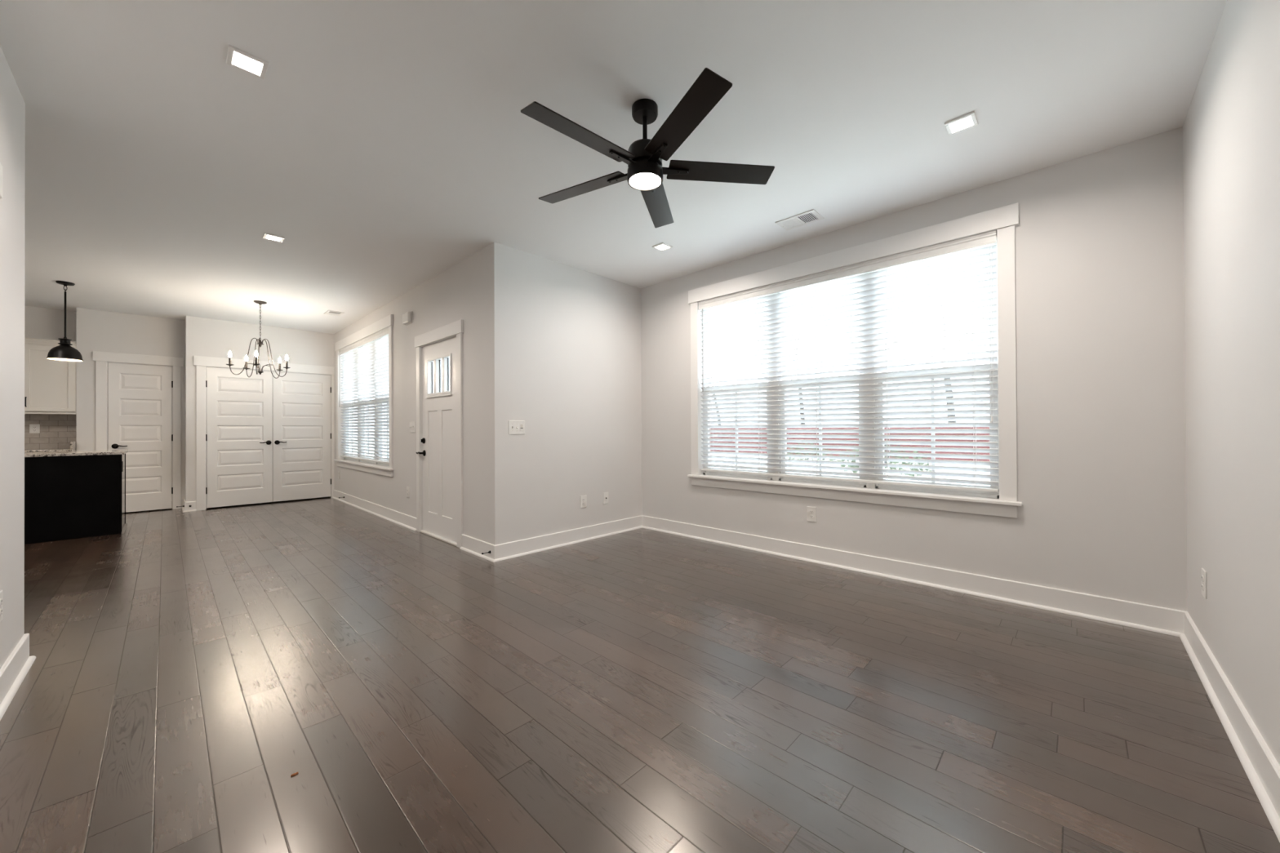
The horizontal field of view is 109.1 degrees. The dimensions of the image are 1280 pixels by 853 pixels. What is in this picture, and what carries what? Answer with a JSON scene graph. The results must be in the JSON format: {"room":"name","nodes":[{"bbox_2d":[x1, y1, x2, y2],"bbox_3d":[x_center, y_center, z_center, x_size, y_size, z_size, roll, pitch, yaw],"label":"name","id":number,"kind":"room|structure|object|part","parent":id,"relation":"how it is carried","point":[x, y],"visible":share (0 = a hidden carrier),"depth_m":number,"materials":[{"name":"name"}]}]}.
{"room":"empty living room","nodes":[
{"label":"empty living room","id":0,"kind":"room"},
{"bbox_2d":[0,45,25,669],"bbox_3d":[-1.573,-0.232,0.751,4.147,2.743,0.140,-1,0,44],"label":"wall","id":1,"kind":"structure","parent":0,"point":[12,104],"depth_m":2.03,"materials":[{"name":"paint"}]},
{"bbox_2d":[0,163,2,198],"bbox_3d":[-2.640,-1.022,1.877,0.084,0.136,0.007,-1,0,44],"label":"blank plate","id":2,"kind":"object","parent":1,"relation":"attached to","point":[1,166],"visible":1,"depth_m":1.89,"materials":[{"name":"white plastic"}]},
{"bbox_2d":[0,590,3,622],"bbox_3d":[-2.648,0.748,1.886,0.080,0.125,0.009,-1,0,44],"label":"wall outlet","id":3,"kind":"object","parent":1,"relation":"attached to","point":[1,591],"visible":1,"depth_m":1.89,"materials":[{"name":"white plastic"}]},
{"bbox_2d":[0,633,35,720],"bbox_3d":[-1.519,1.073,0.818,4.179,0.135,0.032,-1,0,44],"label":"baseboard","id":4,"kind":"structure","parent":1,"relation":"attached to","point":[15,668],"depth_m":2.01,"materials":[{"name":"white paint"}]},
{"bbox_2d":[24,305,76,448],"bbox_3d":[-8.785,-0.177,4.965,0.130,2.743,3.403,-1,0,44],"label":"wall","id":5,"kind":"structure","parent":0,"point":[57,431],"depth_m":5.98,"materials":[{"name":"paint"}]},
{"bbox_2d":[29,424,39,433],"bbox_3d":[-7.809,0.029,5.880,0.009,0.116,0.080,-1,0,44],"label":"wall outlet","id":6,"kind":"object","parent":5,"relation":"attached to","point":[33,428],"visible":1,"depth_m":5.88,"materials":[{"name":"white plastic"}]},
{"bbox_2d":[32,426,36,431],"bbox_3d":[-7.808,0.029,5.878,0.003,0.068,0.034,-1,0,44],"label":"receptacle","id":7,"kind":"object","parent":6,"relation":"attached to","point":[34,428],"depth_m":5.88,"materials":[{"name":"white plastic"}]},
{"bbox_2d":[24,337,76,414],"bbox_3d":[-7.585,-0.626,5.866,0.378,0.938,0.435,-1,0,44],"label":"upper cabinet","id":8,"kind":"object","parent":5,"relation":"attached to","point":[50,385],"visible":0.66,"depth_m":5.75,"materials":[{"name":"white paint"}]},
{"bbox_3d":[-7.495,-0.172,5.780,0.020,0.028,0.435,-1,0,44],"label":"light rail","id":9,"kind":"part","parent":8,"relation":"part of","materials":[{"name":"white paint"}]},
{"bbox_3d":[-7.473,-1.056,5.759,0.046,0.080,0.435,-1,0,44],"label":"crown moulding","id":10,"kind":"part","parent":8,"relation":"part of","materials":[{"name":"white paint"}]},
{"bbox_2d":[75,307,185,508],"bbox_3d":[-7.032,-0.179,6.334,0.120,2.743,1.001,-1,0,44],"label":"wall","id":11,"kind":"structure","parent":0,"point":[100,331],"depth_m":6.17,"materials":[{"name":"paint"}]},
{"bbox_2d":[92,351,183,509],"bbox_3d":[-6.975,0.098,6.363,0.138,2.189,0.847,-1,0,44],"label":"trim","id":12,"kind":"structure","parent":11,"relation":"attached to","point":[101,358],"depth_m":6.37,"materials":[{"name":"white paint"}]},
{"bbox_3d":[-6.940,-0.934,6.330,0.028,0.127,0.847,-1,0,44],"label":"head casing","id":13,"kind":"part","parent":12,"relation":"part of","materials":[{"name":"white paint"}]},
{"bbox_3d":[-6.691,0.161,6.586,0.019,2.062,0.080,-1,0,44],"label":"casing","id":14,"kind":"part","parent":12,"relation":"part of","materials":[{"name":"white paint"}]},
{"bbox_2d":[107,362,173,512],"bbox_3d":[-6.932,0.157,6.338,0.095,2.038,0.628,-1,0,44],"label":"door","id":15,"kind":"structure","parent":11,"relation":"in","point":[140,397],"depth_m":6.36,"materials":[{"name":"white paint"}]},
{"bbox_3d":[-7.058,0.267,6.181,0.061,0.066,0.147,-1,0,44],"label":"lever handle","id":16,"kind":"part","parent":15,"relation":"part of","materials":[{"name":"black metal"}]},
{"bbox_2d":[185,315,333,502],"bbox_3d":[-5.787,-0.181,7.053,0.120,2.743,1.760,-1,0,44],"label":"wall","id":17,"kind":"structure","parent":0,"point":[204,337],"depth_m":6.72,"materials":[{"name":"paint"}]},
{"bbox_2d":[182,501,195,511],"bbox_3d":[-6.311,1.122,6.384,0.032,0.135,0.134,-1,0,44],"label":"baseboard","id":18,"kind":"structure","parent":17,"relation":"attached to","point":[187,508],"depth_m":6.39,"materials":[{"name":"white paint"}]},
{"bbox_2d":[205,367,272,507],"bbox_3d":[-5.950,0.156,6.782,0.095,2.022,0.758,-1,0,44],"label":"door","id":19,"kind":"structure","parent":17,"relation":"in","point":[239,434],"depth_m":6.78,"materials":[{"name":"white paint"}]},
{"bbox_3d":[-5.734,0.247,6.981,0.061,0.066,0.147,-1,0,44],"label":"lever handle","id":20,"kind":"part","parent":19,"relation":"part of","materials":[{"name":"black metal"}]},
{"bbox_2d":[193,355,333,511],"bbox_3d":[-5.746,0.096,7.065,0.138,2.188,1.684,-1,0,44],"label":"trim","id":21,"kind":"structure","parent":17,"relation":"attached to","point":[201,362],"depth_m":6.50,"materials":[{"name":"white paint"}]},
{"bbox_3d":[-5.711,-0.931,7.032,0.028,0.135,1.684,-1,0,44],"label":"head casing","id":22,"kind":"part","parent":21,"relation":"part of","materials":[{"name":"white paint"}]},
{"bbox_3d":[-5.139,0.163,7.625,0.019,2.053,0.036,-1,0,44],"label":"casing","id":23,"kind":"part","parent":21,"relation":"part of","materials":[{"name":"white paint"}]},
{"bbox_2d":[272,371,331,502],"bbox_3d":[-5.416,0.157,7.339,0.095,2.022,0.776,-1,0,44],"label":"door","id":24,"kind":"structure","parent":17,"relation":"in","point":[302,435],"depth_m":7.33,"materials":[{"name":"white paint"}]},
{"bbox_3d":[-5.607,0.247,7.114,0.061,0.066,0.147,-1,0,44],"label":"lever handle","id":25,"kind":"part","parent":24,"relation":"part of","materials":[{"name":"black metal"}]},
{"bbox_2d":[333,246,487,542],"bbox_3d":[-3.772,-0.194,6.437,6.846,2.743,0.140,-1,0,44],"label":"wall","id":26,"kind":"structure","parent":0,"point":[458,292],"depth_m":4.79,"materials":[{"name":"paint"}]},
{"bbox_2d":[333,314,393,476],"bbox_3d":[-3.985,-0.373,6.608,2.666,2.015,0.196,-1,0,44],"label":"window","id":27,"kind":"structure","parent":26,"relation":"in","point":[382,468],"depth_m":6.51,"materials":[{"name":"white paint"}]},
{"bbox_3d":[-4.934,-0.350,7.442,0.090,1.775,0.019,-1,0,44],"label":"casing","id":28,"kind":"part","parent":27,"relation":"part of","materials":[{"name":"white paint"}]},
{"bbox_3d":[-4.541,-0.353,7.223,0.780,1.775,0.070,-1,0,44],"label":"frame","id":29,"kind":"part","parent":27,"relation":"part of","materials":[{"name":"white plastic"}]},
{"bbox_3d":[-4.550,0.071,7.210,0.736,0.883,0.030,-1,0,44],"label":"sash","id":30,"kind":"part","parent":27,"relation":"part of","materials":[{"name":"white plastic"}]},
{"bbox_3d":[-3.982,0.541,6.602,2.666,0.024,0.192,-1,0,44],"label":"sill","id":31,"kind":"part","parent":27,"relation":"part of","materials":[{"name":"white paint"}]},
{"bbox_2d":[338,327,389,463],"bbox_3d":[-3.999,-0.381,6.593,2.426,1.727,0.073,-1,0,44],"label":"window blind","id":32,"kind":"object","parent":27,"relation":"attached to","point":[366,367],"visible":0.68,"depth_m":6.52,"materials":[{"name":"white plastic"}]},
{"bbox_3d":[-3.987,0.472,6.596,2.418,0.020,0.048,-1,0,44],"label":"rail","id":33,"kind":"part","parent":32,"relation":"part of","materials":[{"name":"white plastic"}]},
{"bbox_3d":[-3.603,-0.369,6.228,0.014,1.671,0.052,-1,0,44],"label":"ladder cord","id":34,"kind":"part","parent":32,"relation":"part of","materials":[{"name":"white fabric"}]},
{"bbox_3d":[-4.031,-1.313,6.568,2.656,0.135,0.030,-1,0,44],"label":"head casing","id":35,"kind":"part","parent":27,"relation":"part of","materials":[{"name":"white paint"}]},
{"bbox_3d":[-3.944,-0.358,6.650,0.748,1.775,0.070,-1,0,44],"label":"frame","id":36,"kind":"part","parent":27,"relation":"part of","materials":[{"name":"white plastic"}]},
{"bbox_3d":[-3.952,0.066,6.637,0.704,0.883,0.030,-1,0,44],"label":"sash","id":37,"kind":"part","parent":27,"relation":"part of","materials":[{"name":"white plastic"}]},
{"bbox_3d":[-3.346,-0.364,6.077,0.780,1.775,0.070,-1,0,44],"label":"frame","id":38,"kind":"part","parent":27,"relation":"part of","materials":[{"name":"white plastic"}]},
{"bbox_3d":[-3.354,0.060,6.064,0.736,0.883,0.030,-1,0,44],"label":"sash","id":39,"kind":"part","parent":27,"relation":"part of","materials":[{"name":"white plastic"}]},
{"bbox_3d":[-3.111,-0.367,5.693,0.090,1.775,0.019,-1,0,44],"label":"casing","id":40,"kind":"part","parent":27,"relation":"part of","materials":[{"name":"white paint"}]},
{"bbox_2d":[332,489,416,531],"bbox_3d":[-3.815,1.110,6.359,3.669,0.135,0.032,-1,0,44],"label":"baseboard","id":41,"kind":"structure","parent":26,"relation":"attached to","point":[406,521],"depth_m":5.99,"materials":[{"name":"white paint"}]},
{"bbox_2d":[402,311,413,325],"bbox_3d":[-2.690,-1.253,5.268,0.202,0.130,0.050,-1,0,44],"label":"door chime","id":42,"kind":"object","parent":26,"relation":"attached to","point":[407,317],"visible":1,"depth_m":5.21,"materials":[{"name":"white plastic"}]},
{"bbox_2d":[409,421,415,432],"bbox_3d":[-2.606,0.006,5.209,0.163,0.123,0.018,-1,0,44],"label":"switch plate","id":43,"kind":"object","parent":26,"relation":"attached to","point":[412,424],"visible":1,"depth_m":5.20,"materials":[{"name":"white plastic"}]},
{"bbox_2d":[415,336,457,542],"bbox_3d":[-2.100,0.128,4.747,0.975,2.019,0.113,-1,0,44],"label":"door","id":44,"kind":"structure","parent":26,"relation":"in","point":[438,441],"depth_m":4.75,"materials":[{"name":"white paint"}]},
{"bbox_3d":[-2.416,0.292,5.014,0.147,0.066,0.061,-1,0,44],"label":"lever handle","id":45,"kind":"part","parent":44,"relation":"part of","materials":[{"name":"black metal"}]},
{"bbox_2d":[426,393,452,398],"bbox_3d":[-2.095,-0.319,4.737,0.618,0.020,0.016,-1,0,44],"label":"shelf","id":46,"kind":"object","parent":44,"relation":"attached to","point":[428,395],"depth_m":4.72,"materials":[{"name":"white paint"}]},
{"bbox_3d":[-2.076,-0.528,4.759,0.594,0.396,0.062,-1,0,44],"label":"lite frame","id":47,"kind":"part","parent":44,"relation":"part of","materials":[{"name":"white plastic"}]},
{"bbox_2d":[414,319,463,547],"bbox_3d":[-2.046,0.076,4.762,1.160,2.170,0.168,-1,0,44],"label":"trim","id":48,"kind":"structure","parent":26,"relation":"attached to","point":[454,329],"depth_m":4.56,"materials":[{"name":"white paint"}]},
{"bbox_3d":[-2.100,-0.948,4.717,1.160,0.122,0.028,-1,0,44],"label":"head casing","id":49,"kind":"part","parent":48,"relation":"part of","materials":[{"name":"white paint"}]},
{"bbox_3d":[-1.728,0.134,4.365,0.095,2.048,0.019,-1,0,44],"label":"casing","id":50,"kind":"part","parent":48,"relation":"part of","materials":[{"name":"white paint"}]},
{"bbox_2d":[460,533,494,562],"bbox_3d":[-1.462,1.088,4.102,0.640,0.135,0.032,-1,0,44],"label":"baseboard","id":51,"kind":"structure","parent":26,"relation":"attached to","point":[473,545],"depth_m":4.09,"materials":[{"name":"white paint"}]},
{"bbox_3d":[-1.467,1.147,4.097,0.640,0.018,0.018,-1,0,44],"label":"shoe moulding","id":52,"kind":"part","parent":51,"relation":"part of","materials":[{"name":"white paint"}]},
{"bbox_2d":[486,242,641,545],"bbox_3d":[-0.667,-0.217,4.629,0.140,2.743,1.830,-1,0,44],"label":"wall","id":53,"kind":"structure","parent":0,"point":[564,357],"depth_m":4.40,"materials":[{"name":"paint"}]},
{"bbox_2d":[508,420,524,434],"bbox_3d":[-1.095,0.009,4.067,0.018,0.123,0.163,-1,0,44],"label":"switch plate","id":54,"kind":"object","parent":53,"relation":"attached to","point":[515,427],"visible":1,"depth_m":4.06,"materials":[{"name":"white plastic"}]},
{"bbox_2d":[493,515,642,562],"bbox_3d":[-0.610,1.086,4.552,0.032,0.135,1.862,-1,0,44],"label":"baseboard","id":55,"kind":"structure","parent":53,"relation":"attached to","point":[508,550],"depth_m":4.41,"materials":[{"name":"white paint"}]},
{"bbox_2d":[580,495,586,508],"bbox_3d":[-0.571,0.761,4.612,0.009,0.125,0.080,-1,0,44],"label":"wall outlet","id":56,"kind":"object","parent":53,"relation":"attached to","point":[583,498],"visible":1,"depth_m":4.61,"materials":[{"name":"white plastic"}]},
{"bbox_2d":[603,492,608,504],"bbox_3d":[-0.360,0.759,4.829,0.014,0.121,0.072,-1,0,44],"label":"cable plate","id":57,"kind":"object","parent":53,"relation":"attached to","point":[605,494],"visible":1,"depth_m":4.82,"materials":[{"name":"white plastic"}]},
{"bbox_2d":[0,0,1226,333],"bbox_3d":[-3.723,-1.640,3.387,11.160,0.120,8.134,-1,0,44],"label":"ceiling","id":58,"kind":"structure","parent":0,"point":[388,144],"depth_m":2.38,"materials":[{"name":"white paint"}]},
{"bbox_2d":[46,280,83,361],"bbox_3d":[-6.229,-1.142,4.941,0.250,0.838,0.250,-1,0,44],"label":"pendant lamp","id":59,"kind":"object","parent":58,"relation":"hanging from","point":[64,352],"visible":1,"depth_m":4.91,"materials":[{"name":"black metal"}]},
{"bbox_3d":[-6.228,-0.805,4.939,0.250,0.163,0.250,-1,0,44],"label":"lamp shade","id":60,"kind":"part","parent":59,"relation":"part of","materials":[{"name":"black metal"}]},
{"bbox_3d":[-6.230,-1.208,4.941,0.015,0.510,0.015,-1,0,44],"label":"stem","id":61,"kind":"part","parent":59,"relation":"part of","materials":[{"name":"black metal"}]},
{"bbox_2d":[226,44,268,79],"bbox_3d":[-1.718,-1.591,1.995,0.130,0.010,0.130,-1,0,44],"label":"recessed light","id":62,"kind":"object","parent":58,"relation":"in","point":[242,60],"visible":1,"depth_m":1.99,"materials":[{"name":"white plastic"}]},
{"bbox_2d":[232,51,262,74],"bbox_3d":[-1.718,-1.593,1.995,0.092,0.004,0.092,-1,0,44],"label":"diffuser","id":63,"kind":"object","parent":62,"relation":"attached to","point":[244,62],"depth_m":2.00,"materials":[{"name":"white plastic"}]},
{"bbox_2d":[226,300,290,378],"bbox_3d":[-4.773,-1.097,5.698,0.614,0.935,0.600,-1,0,44],"label":"chandelier","id":64,"kind":"object","parent":58,"relation":"hanging from","point":[260,343],"visible":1,"depth_m":5.72,"materials":[{"name":"brown metal"}]},
{"bbox_3d":[-4.861,-0.866,5.598,0.008,0.476,0.273,0,0,40],"label":"arm","id":65,"kind":"part","parent":64,"relation":"part of","materials":[{"name":"brown metal"}]},
{"bbox_3d":[-4.905,-0.865,5.774,0.273,0.476,0.008,0,0,22],"label":"arm","id":66,"kind":"part","parent":64,"relation":"part of","materials":[{"name":"brown metal"}]},
{"bbox_3d":[-4.680,-0.867,5.586,0.008,0.476,0.273,0,0,-32],"label":"arm","id":67,"kind":"part","parent":64,"relation":"part of","materials":[{"name":"brown metal"}]},
{"bbox_3d":[-4.764,-1.302,5.719,0.014,0.465,0.015,0,0,-1],"label":"chain","id":68,"kind":"part","parent":64,"relation":"part of","materials":[{"name":"brown metal"}]},
{"bbox_3d":[-4.752,-0.865,5.871,0.008,0.476,0.273,0,0,4],"label":"arm","id":69,"kind":"part","parent":64,"relation":"part of","materials":[{"name":"brown metal"}]},
{"bbox_3d":[-4.612,-0.866,5.755,0.273,0.476,0.008,0,0,-14],"label":"arm","id":70,"kind":"part","parent":64,"relation":"part of","materials":[{"name":"brown metal"}]},
{"bbox_2d":[262,232,284,242],"bbox_3d":[-3.058,-1.577,3.804,0.130,0.010,0.130,-1,0,44],"label":"recessed light","id":71,"kind":"object","parent":58,"relation":"in","point":[267,236],"visible":1,"depth_m":3.80,"materials":[{"name":"white plastic"}]},
{"bbox_2d":[266,235,280,240],"bbox_3d":[-3.058,-1.577,3.804,0.092,0.004,0.092,-1,0,44],"label":"diffuser","id":72,"kind":"object","parent":71,"relation":"attached to","point":[274,237],"depth_m":3.81,"materials":[{"name":"white plastic"}]},
{"bbox_2d":[324,310,344,315],"bbox_3d":[-4.217,-1.560,6.280,0.260,0.009,0.185,-1,0,44],"label":"ceiling vent","id":73,"kind":"object","parent":58,"relation":"in","point":[328,312],"visible":1,"depth_m":6.26,"materials":[{"name":"white plastic"}]},
{"bbox_2d":[520,67,774,227],"bbox_3d":[-0.007,-1.415,2.267,1.274,0.376,1.238,-1,0,44],"label":"ceiling fan","id":74,"kind":"object","parent":58,"relation":"hanging from","point":[643,157],"visible":1,"depth_m":2.21,"materials":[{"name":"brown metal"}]},
{"bbox_3d":[-0.259,-1.295,2.026,0.535,0.030,0.123,0,0,-42],"label":"blade","id":75,"kind":"part","parent":74,"relation":"part of","materials":[{"name":"black wood"}]},
{"bbox_3d":[-0.310,-1.293,2.476,0.535,0.030,0.123,0,0,30],"label":"blade","id":76,"kind":"part","parent":74,"relation":"part of","materials":[{"name":"black wood"}]},
{"bbox_3d":[0.103,-1.294,2.663,0.123,0.030,0.535,0,0,12],"label":"blade","id":77,"kind":"part","parent":74,"relation":"part of","materials":[{"name":"black wood"}]},
{"bbox_3d":[0.185,-1.298,1.934,0.123,0.030,0.535,0,0,-24],"label":"blade","id":78,"kind":"part","parent":74,"relation":"part of","materials":[{"name":"black wood"}]},
{"bbox_3d":[0.409,-1.297,2.329,0.535,0.030,0.123,0,0,-6],"label":"blade","id":79,"kind":"part","parent":74,"relation":"part of","materials":[{"name":"black wood"}]},
{"bbox_2d":[652,242,672,251],"bbox_3d":[0.199,-1.591,4.036,0.130,0.010,0.130,-1,0,44],"label":"recessed light","id":80,"kind":"object","parent":58,"relation":"in","point":[662,246],"visible":1,"depth_m":4.03,"materials":[{"name":"white plastic"}]},
{"bbox_2d":[656,244,668,249],"bbox_3d":[0.199,-1.592,4.036,0.092,0.004,0.092,-1,0,44],"label":"diffuser","id":81,"kind":"object","parent":80,"relation":"attached to","point":[659,246],"depth_m":4.03,"materials":[{"name":"white plastic"}]},
{"bbox_2d":[775,208,824,231],"bbox_3d":[1.240,-1.599,3.539,0.306,0.009,0.200,-1,0,44],"label":"ceiling vent","id":82,"kind":"object","parent":58,"relation":"in","point":[810,216],"visible":1,"depth_m":3.53,"materials":[{"name":"white plastic"}]},
{"bbox_2d":[944,111,977,135],"bbox_3d":[1.705,-1.605,2.418,0.130,0.010,0.130,-1,0,44],"label":"recessed light","id":83,"kind":"object","parent":58,"relation":"in","point":[967,121],"visible":1,"depth_m":2.42,"materials":[{"name":"white plastic"}]},
{"bbox_2d":[949,115,973,132],"bbox_3d":[1.705,-1.607,2.418,0.092,0.004,0.092,-1,0,44],"label":"diffuser","id":84,"kind":"object","parent":83,"relation":"attached to","point":[962,123],"depth_m":2.42,"materials":[{"name":"white plastic"}]},
{"bbox_2d":[0,496,1279,852],"bbox_3d":[-3.709,1.223,3.373,11.160,0.120,8.134,-1,0,44],"label":"floor","id":85,"kind":"structure","parent":0,"point":[641,690],"depth_m":1.83,"materials":[{"name":"brown wood"}]},
{"bbox_2d":[24,453,127,544],"bbox_3d":[-6.879,0.746,4.303,0.704,0.872,2.688,-1,0,44],"label":"kitchen island","id":86,"kind":"object","parent":85,"relation":"on","point":[74,496],"visible":0.84,"depth_m":4.78,"materials":[{"name":"black paint"}]},
{"bbox_2d":[24,449,128,457],"bbox_3d":[-6.894,0.295,4.308,0.742,0.030,2.712,-1,0,44],"label":"island countertop","id":87,"kind":"structure","parent":86,"relation":"on","point":[44,454],"depth_m":4.87,"materials":[{"name":"stone"}]},
{"bbox_3d":[-5.960,0.746,5.247,0.633,0.872,0.018,-1,0,44],"label":"panel","id":88,"kind":"part","parent":86,"relation":"part of","materials":[{"name":"black wood"}]},
{"bbox_3d":[-5.952,1.173,5.265,0.704,0.018,0.018,-1,0,44],"label":"shoe moulding","id":89,"kind":"part","parent":86,"relation":"part of","materials":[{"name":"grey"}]},
{"bbox_3d":[-8.117,0.756,5.153,0.579,0.872,2.200,-1,0,44],"label":"base cabinet","id":90,"kind":"object","parent":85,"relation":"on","visible":0},
{"bbox_2d":[24,440,76,452],"bbox_3d":[-8.108,0.256,5.145,0.609,0.128,2.200,-1,0,44],"label":"countertop","id":91,"kind":"structure","parent":90,"relation":"on","point":[73,444],"depth_m":5.73,"materials":[{"name":"stone"}]},
{"bbox_2d":[640,126,1187,611],"bbox_3d":[1.521,-0.231,3.895,4.314,2.743,0.140,-1,0,44],"label":"wall","id":92,"kind":"structure","parent":0,"point":[1099,236],"depth_m":2.78,"materials":[{"name":"paint"}]},
{"bbox_2d":[807,506,816,522],"bbox_3d":[1.452,0.743,3.858,0.080,0.125,0.009,-1,0,44],"label":"wall outlet","id":93,"kind":"object","parent":92,"relation":"attached to","point":[811,511],"visible":1,"depth_m":3.85,"materials":[{"name":"white plastic"}]},
{"bbox_2d":[687,202,1022,518],"bbox_3d":[1.512,-0.412,3.871,2.659,2.015,0.196,-1,0,44],"label":"window","id":94,"kind":"structure","parent":92,"relation":"in","point":[1003,503],"depth_m":3.48,"materials":[{"name":"white paint"}]},
{"bbox_3d":[0.565,-0.389,4.702,0.090,1.775,0.019,-1,0,44],"label":"casing","id":95,"kind":"part","parent":94,"relation":"part of","materials":[{"name":"white paint"}]},
{"bbox_3d":[0.957,-0.392,4.485,0.778,1.775,0.070,-1,0,44],"label":"frame","id":96,"kind":"part","parent":94,"relation":"part of","materials":[{"name":"white plastic"}]},
{"bbox_3d":[0.967,-0.803,4.499,0.734,0.908,0.030,-1,0,44],"label":"sash","id":97,"kind":"part","parent":94,"relation":"part of","materials":[{"name":"white plastic"}]},
{"bbox_3d":[0.949,0.032,4.472,0.734,0.883,0.030,-1,0,44],"label":"sash","id":98,"kind":"part","parent":94,"relation":"part of","materials":[{"name":"white plastic"}]},
{"bbox_3d":[1.553,-0.397,3.913,0.746,1.775,0.070,-1,0,44],"label":"frame","id":99,"kind":"part","parent":94,"relation":"part of","materials":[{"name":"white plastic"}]},
{"bbox_3d":[1.563,-0.809,3.928,0.702,0.908,0.030,-1,0,44],"label":"sash","id":100,"kind":"part","parent":94,"relation":"part of","materials":[{"name":"white plastic"}]},
{"bbox_3d":[1.545,0.027,3.900,0.702,0.883,0.030,-1,0,44],"label":"sash","id":101,"kind":"part","parent":94,"relation":"part of","materials":[{"name":"white plastic"}]},
{"bbox_2d":[697,230,999,492],"bbox_3d":[1.498,-0.420,3.856,2.419,1.727,0.073,-1,0,44],"label":"window blind","id":102,"kind":"object","parent":94,"relation":"attached to","point":[929,266],"visible":0.99,"depth_m":3.60,"materials":[{"name":"white plastic"}]},
{"bbox_3d":[0.718,-0.397,4.618,0.014,1.671,0.052,-1,0,44],"label":"ladder cord","id":103,"kind":"part","parent":102,"relation":"part of","materials":[{"name":"white fabric"}]},
{"bbox_3d":[1.109,-0.400,4.243,0.014,1.671,0.052,-1,0,44],"label":"ladder cord","id":104,"kind":"part","parent":102,"relation":"part of","materials":[{"name":"white fabric"}]},
{"bbox_3d":[1.501,-0.404,3.867,0.014,1.671,0.052,-1,0,44],"label":"ladder cord","id":105,"kind":"part","parent":102,"relation":"part of","materials":[{"name":"white fabric"}]},
{"bbox_3d":[1.509,0.433,3.859,2.411,0.020,0.048,-1,0,44],"label":"rail","id":106,"kind":"part","parent":102,"relation":"part of","materials":[{"name":"white plastic"}]},
{"bbox_3d":[1.892,-0.408,3.492,0.014,1.671,0.052,-1,0,44],"label":"ladder cord","id":107,"kind":"part","parent":102,"relation":"part of","materials":[{"name":"white fabric"}]},
{"bbox_3d":[2.284,-0.411,3.116,0.014,1.671,0.052,-1,0,44],"label":"ladder cord","id":108,"kind":"part","parent":102,"relation":"part of","materials":[{"name":"white fabric"}]},
{"bbox_3d":[2.328,-0.618,3.019,0.014,1.190,0.014,-1,0,44],"label":"lift cord","id":109,"kind":"part","parent":102,"relation":"part of","materials":[{"name":"white fabric"}]},
{"bbox_3d":[1.466,-1.352,3.831,2.649,0.135,0.030,-1,0,44],"label":"head casing","id":110,"kind":"part","parent":94,"relation":"part of","materials":[{"name":"white paint"}]},
{"bbox_3d":[1.515,0.502,3.865,2.659,0.024,0.192,-1,0,44],"label":"sill","id":111,"kind":"part","parent":94,"relation":"part of","materials":[{"name":"white paint"}]},
{"bbox_3d":[2.149,-0.403,3.342,0.778,1.775,0.070,-1,0,44],"label":"frame","id":112,"kind":"part","parent":94,"relation":"part of","materials":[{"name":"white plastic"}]},
{"bbox_3d":[2.159,-0.814,3.356,0.734,0.908,0.030,-1,0,44],"label":"sash","id":113,"kind":"part","parent":94,"relation":"part of","materials":[{"name":"white plastic"}]},
{"bbox_3d":[2.140,0.021,3.329,0.734,0.883,0.030,-1,0,44],"label":"sash","id":114,"kind":"part","parent":94,"relation":"part of","materials":[{"name":"white plastic"}]},
{"bbox_3d":[2.383,-0.406,2.959,0.090,1.775,0.019,-1,0,44],"label":"casing","id":115,"kind":"part","parent":94,"relation":"part of","materials":[{"name":"white paint"}]},
{"bbox_2d":[641,515,1184,636],"bbox_3d":[1.468,1.073,3.827,4.035,0.135,0.032,-1,0,44],"label":"baseboard","id":116,"kind":"structure","parent":92,"relation":"attached to","point":[1169,621],"depth_m":3.13,"materials":[{"name":"white paint"}]},
{"bbox_2d":[1182,0,1279,765],"bbox_3d":[1.452,-0.246,0.808,0.140,2.743,4.410,-1,0,44],"label":"wall","id":117,"kind":"structure","parent":0,"point":[1231,126],"depth_m":1.66,"materials":[{"name":"paint"}]},
{"bbox_2d":[1201,568,1206,599],"bbox_3d":[2.600,0.723,2.103,0.009,0.125,0.080,-1,0,44],"label":"wall outlet","id":118,"kind":"object","parent":117,"relation":"attached to","point":[1203,571],"visible":1,"depth_m":2.08,"materials":[{"name":"white plastic"}]},
{"bbox_2d":[1179,611,1279,842],"bbox_3d":[1.445,1.059,0.912,0.032,0.135,4.270,-1,0,44],"label":"baseboard","id":119,"kind":"structure","parent":117,"relation":"attached to","point":[1259,763],"depth_m":1.60,"materials":[{"name":"white paint"}]}
]}

